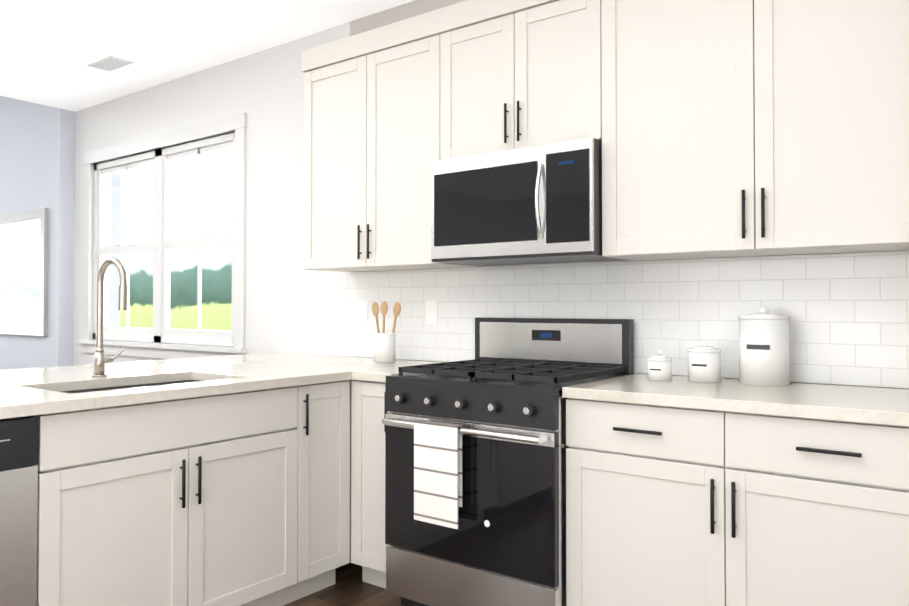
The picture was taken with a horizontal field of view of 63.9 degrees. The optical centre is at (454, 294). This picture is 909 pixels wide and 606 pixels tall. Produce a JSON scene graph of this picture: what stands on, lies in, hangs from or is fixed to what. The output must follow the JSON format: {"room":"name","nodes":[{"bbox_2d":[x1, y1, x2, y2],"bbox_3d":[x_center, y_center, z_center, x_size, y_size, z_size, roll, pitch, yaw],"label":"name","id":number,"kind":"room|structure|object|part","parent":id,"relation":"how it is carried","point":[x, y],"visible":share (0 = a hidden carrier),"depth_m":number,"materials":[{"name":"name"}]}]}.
{"room":"kitchen","nodes":[
{"label":"kitchen","id":0,"kind":"room"},
{"bbox_2d":[0,96,75,369],"bbox_3d":[-5.496,-0.580,7.677,6.200,3.770,0.270,-1,-1,37],"label":"wall","id":1,"kind":"structure","parent":0,"point":[37,156],"depth_m":5.83,"materials":[{"name":"paint"}]},
{"bbox_2d":[0,208,47,335],"bbox_3d":[-3.718,-0.178,6.149,1.170,1.020,0.030,-1,-1,37],"label":"picture frame","id":2,"kind":"object","parent":1,"relation":"attached to","point":[23,271],"visible":1,"depth_m":6.03,"materials":[{"name":"silver metal"}]},
{"bbox_2d":[0,0,413,111],"bbox_3d":[-2.364,-1.586,1.045,6.784,0.100,7.150,-1,-1,37],"label":"ceiling","id":3,"kind":"structure","parent":0,"point":[50,50],"depth_m":4.20,"materials":[{"name":"white paint"}]},
{"bbox_2d":[87,56,133,71],"bbox_3d":[-2.202,-1.476,4.665,0.300,0.009,0.150,-1,-1,37],"label":"ceiling vent","id":4,"kind":"object","parent":3,"relation":"in","point":[110,63],"visible":1,"depth_m":4.65,"materials":[{"name":"white metal"}]},
{"bbox_2d":[284,563,403,605],"bbox_3d":[-4.928,1.262,2.861,13.250,0.060,7.350,-1,-1,37],"label":"floor","id":5,"kind":"structure","parent":0,"point":[349,587],"depth_m":3.00,"materials":[{"name":"brown wood"}]},
{"bbox_2d":[0,416,38,605],"bbox_3d":[-1.606,0.779,2.012,0.614,0.869,0.597,-1,-1,37],"label":"dishwasher","id":6,"kind":"object","parent":5,"relation":"on","point":[19,450],"visible":0.94,"depth_m":2.03,"materials":[{"name":"silver metal"}]},
{"bbox_2d":[37,424,286,605],"bbox_3d":[-1.148,0.899,2.642,0.630,0.660,0.955,-1,-1,37],"label":"base cabinet","id":7,"kind":"object","parent":5,"relation":"on","point":[271,497],"depth_m":2.39,"materials":[{"name":"white wood"}]},
{"bbox_2d":[187,380,350,603],"bbox_3d":[-0.767,0.796,3.101,0.691,0.880,0.352,-1,-1,37],"label":"base cabinet","id":8,"kind":"object","parent":5,"relation":"on","point":[314,420],"depth_m":2.89,"materials":[{"name":"white wood"}]},
{"bbox_2d":[351,380,390,588],"bbox_3d":[-0.179,0.797,3.223,0.265,0.880,0.682,-1,-1,37],"label":"base cabinet","id":9,"kind":"object","parent":5,"relation":"on","point":[368,546],"depth_m":3.02,"materials":[{"name":"white wood"}]},
{"bbox_2d":[0,352,407,418],"bbox_3d":[-1.342,0.434,2.859,1.247,0.236,2.668,-1,-1,37],"label":"countertop","id":10,"kind":"structure","parent":9,"relation":"on","point":[24,392],"depth_m":2.82,"materials":[{"name":"stone"}]},
{"bbox_2d":[92,348,113,376],"bbox_3d":[-1.368,0.260,2.833,0.056,0.110,0.078,-1,-1,37],"label":"faucet","id":11,"kind":"object","parent":10,"relation":"on","point":[100,360],"visible":1,"depth_m":2.81,"materials":[{"name":"silver metal"}]},
{"bbox_2d":[96,257,126,347],"bbox_3d":[-1.306,0.036,2.777,0.195,0.357,0.024,-1,-1,37],"label":"faucet spout","id":12,"kind":"object","parent":11,"relation":"attached to","point":[117,263],"visible":1,"depth_m":2.81,"materials":[{"name":"silver metal"}]},
{"bbox_2d":[118,286,127,309],"bbox_3d":[-1.240,0.012,2.728,0.033,0.091,0.031,-1,-1,37],"label":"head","id":13,"kind":"object","parent":12,"relation":"attached to","point":[122,297],"visible":0.94,"depth_m":2.71},
{"bbox_2d":[113,349,124,359],"bbox_3d":[-1.326,0.236,2.873,0.047,0.047,0.010,0,-1,-23],"label":"lever","id":14,"kind":"object","parent":11,"relation":"attached to","point":[117,355],"visible":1,"depth_m":2.87,"materials":[{"name":"silver metal"}]},
{"bbox_2d":[372,301,400,362],"bbox_3d":[-0.336,0.178,3.541,0.179,0.296,0.104,-1,-1,37],"label":"utensil crock","id":15,"kind":"object","parent":10,"relation":"on","point":[384,347],"visible":1,"depth_m":3.51,"materials":[{"name":"white ceramic"}]},
{"bbox_2d":[348,360,443,382],"bbox_3d":[-0.148,0.339,3.221,0.206,0.035,0.658,-1,-1,37],"label":"countertop","id":16,"kind":"structure","parent":9,"relation":"on","point":[370,372],"depth_m":3.08,"materials":[{"name":"stone"}]},
{"bbox_2d":[381,317,633,605],"bbox_3d":[0.207,0.665,2.877,0.754,1.135,0.719,-1,-1,37],"label":"range","id":17,"kind":"object","parent":5,"relation":"on","point":[475,481],"visible":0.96,"depth_m":2.63,"materials":[{"name":"silver metal"}]},
{"bbox_2d":[566,398,908,605],"bbox_3d":[0.994,0.785,2.382,1.084,0.880,0.621,-1,-1,37],"label":"base cabinet","id":18,"kind":"object","parent":5,"relation":"on","point":[666,505],"depth_m":2.13,"materials":[{"name":"white wood"}]},
{"bbox_2d":[562,373,908,426],"bbox_3d":[0.988,0.326,2.380,1.084,0.035,0.643,-1,-1,37],"label":"countertop","id":19,"kind":"structure","parent":18,"relation":"on","point":[848,403],"depth_m":2.22,"materials":[{"name":"stone"}]},
{"bbox_2d":[647,350,671,380],"bbox_3d":[0.753,0.258,2.679,0.088,0.109,0.088,-1,-1,37],"label":"canister","id":20,"kind":"object","parent":19,"relation":"on","point":[659,367],"visible":1,"depth_m":2.64,"materials":[{"name":"white ceramic"}]},
{"bbox_2d":[688,341,720,382],"bbox_3d":[0.903,0.239,2.636,0.114,0.146,0.115,-1,-1,37],"label":"medium canister","id":21,"kind":"object","parent":19,"relation":"on","point":[704,362],"visible":1,"depth_m":2.59,"materials":[{"name":"white ceramic"}]},
{"bbox_2d":[738,306,789,385],"bbox_3d":[1.086,0.175,2.557,0.167,0.271,0.167,-1,-1,37],"label":"canister","id":22,"kind":"object","parent":19,"relation":"on","point":[764,346],"visible":1,"depth_m":2.49,"materials":[{"name":"white ceramic"}]},
{"bbox_2d":[74,0,908,388],"bbox_3d":[-0.620,-0.119,4.087,5.900,2.740,0.154,-1,-1,37],"label":"wall","id":23,"kind":"structure","parent":0,"point":[292,306],"depth_m":4.39,"materials":[{"name":"grey paint"}]},
{"bbox_2d":[78,112,246,358],"bbox_3d":[-2.068,-0.338,5.118,2.030,1.552,0.145,-1,-1,37],"label":"kitchen window","id":24,"kind":"structure","parent":23,"relation":"in","point":[161,245],"depth_m":5.08,"materials":[{"name":"white wood"}]},
{"bbox_2d":[301,5,482,271],"bbox_3d":[-0.293,-0.684,3.550,0.938,1.108,0.331,-1,-1,37],"label":"upper cabinet","id":25,"kind":"object","parent":23,"relation":"attached to","point":[378,102],"depth_m":3.40,"materials":[{"name":"white wood"}]},
{"bbox_2d":[453,0,600,157],"bbox_3d":[0.340,-0.910,3.080,0.761,0.670,0.331,-1,-1,37],"label":"upper cabinet","id":26,"kind":"object","parent":23,"relation":"attached to","point":[527,73],"depth_m":2.92,"materials":[{"name":"white wood"}]},
{"bbox_2d":[431,137,625,265],"bbox_3d":[0.307,-0.356,3.026,0.754,0.429,0.439,-1,-1,37],"label":"microwave","id":27,"kind":"object","parent":26,"relation":"attached to","point":[483,210],"depth_m":2.85,"materials":[{"name":"black glass"}]},
{"bbox_3d":[0.321,-0.360,2.769,0.016,0.284,0.045,-1,-1,37],"label":"microwave handle","id":28,"kind":"part","parent":27,"relation":"part of","materials":[{"name":"silver metal"}]},
{"bbox_2d":[346,251,908,387],"bbox_3d":[0.512,0.092,3.136,2.748,0.451,0.010,-1,-1,37],"label":"backsplash","id":29,"kind":"structure","parent":23,"relation":"attached to","point":[848,313],"depth_m":2.84,"materials":[{"name":"tile"}]},
{"bbox_2d":[358,301,367,322],"bbox_3d":[-0.488,0.090,3.876,0.072,0.115,0.006,-1,-1,37],"label":"outlet","id":30,"kind":"object","parent":29,"relation":"attached to","point":[362,311],"visible":1,"depth_m":3.87,"materials":[{"name":"white plastic"}]},
{"bbox_2d":[426,301,437,323],"bbox_3d":[-0.112,0.086,3.594,0.072,0.115,0.006,-1,-1,37],"label":"outlet","id":31,"kind":"object","parent":29,"relation":"attached to","point":[431,312],"visible":1,"depth_m":3.59,"materials":[{"name":"white plastic"}]},
{"bbox_2d":[601,0,908,260],"bbox_3d":[1.056,-0.699,2.539,1.146,1.108,0.331,-1,-1,37],"label":"upper cabinet","id":32,"kind":"object","parent":23,"relation":"attached to","point":[731,128],"depth_m":2.39,"materials":[{"name":"white wood"}]},
{"label":"outside","id":33,"kind":"structure","parent":0,"visible":0},
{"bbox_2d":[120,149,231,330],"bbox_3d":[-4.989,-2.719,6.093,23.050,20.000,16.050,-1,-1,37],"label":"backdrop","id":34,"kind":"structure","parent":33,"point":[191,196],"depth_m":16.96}
]}

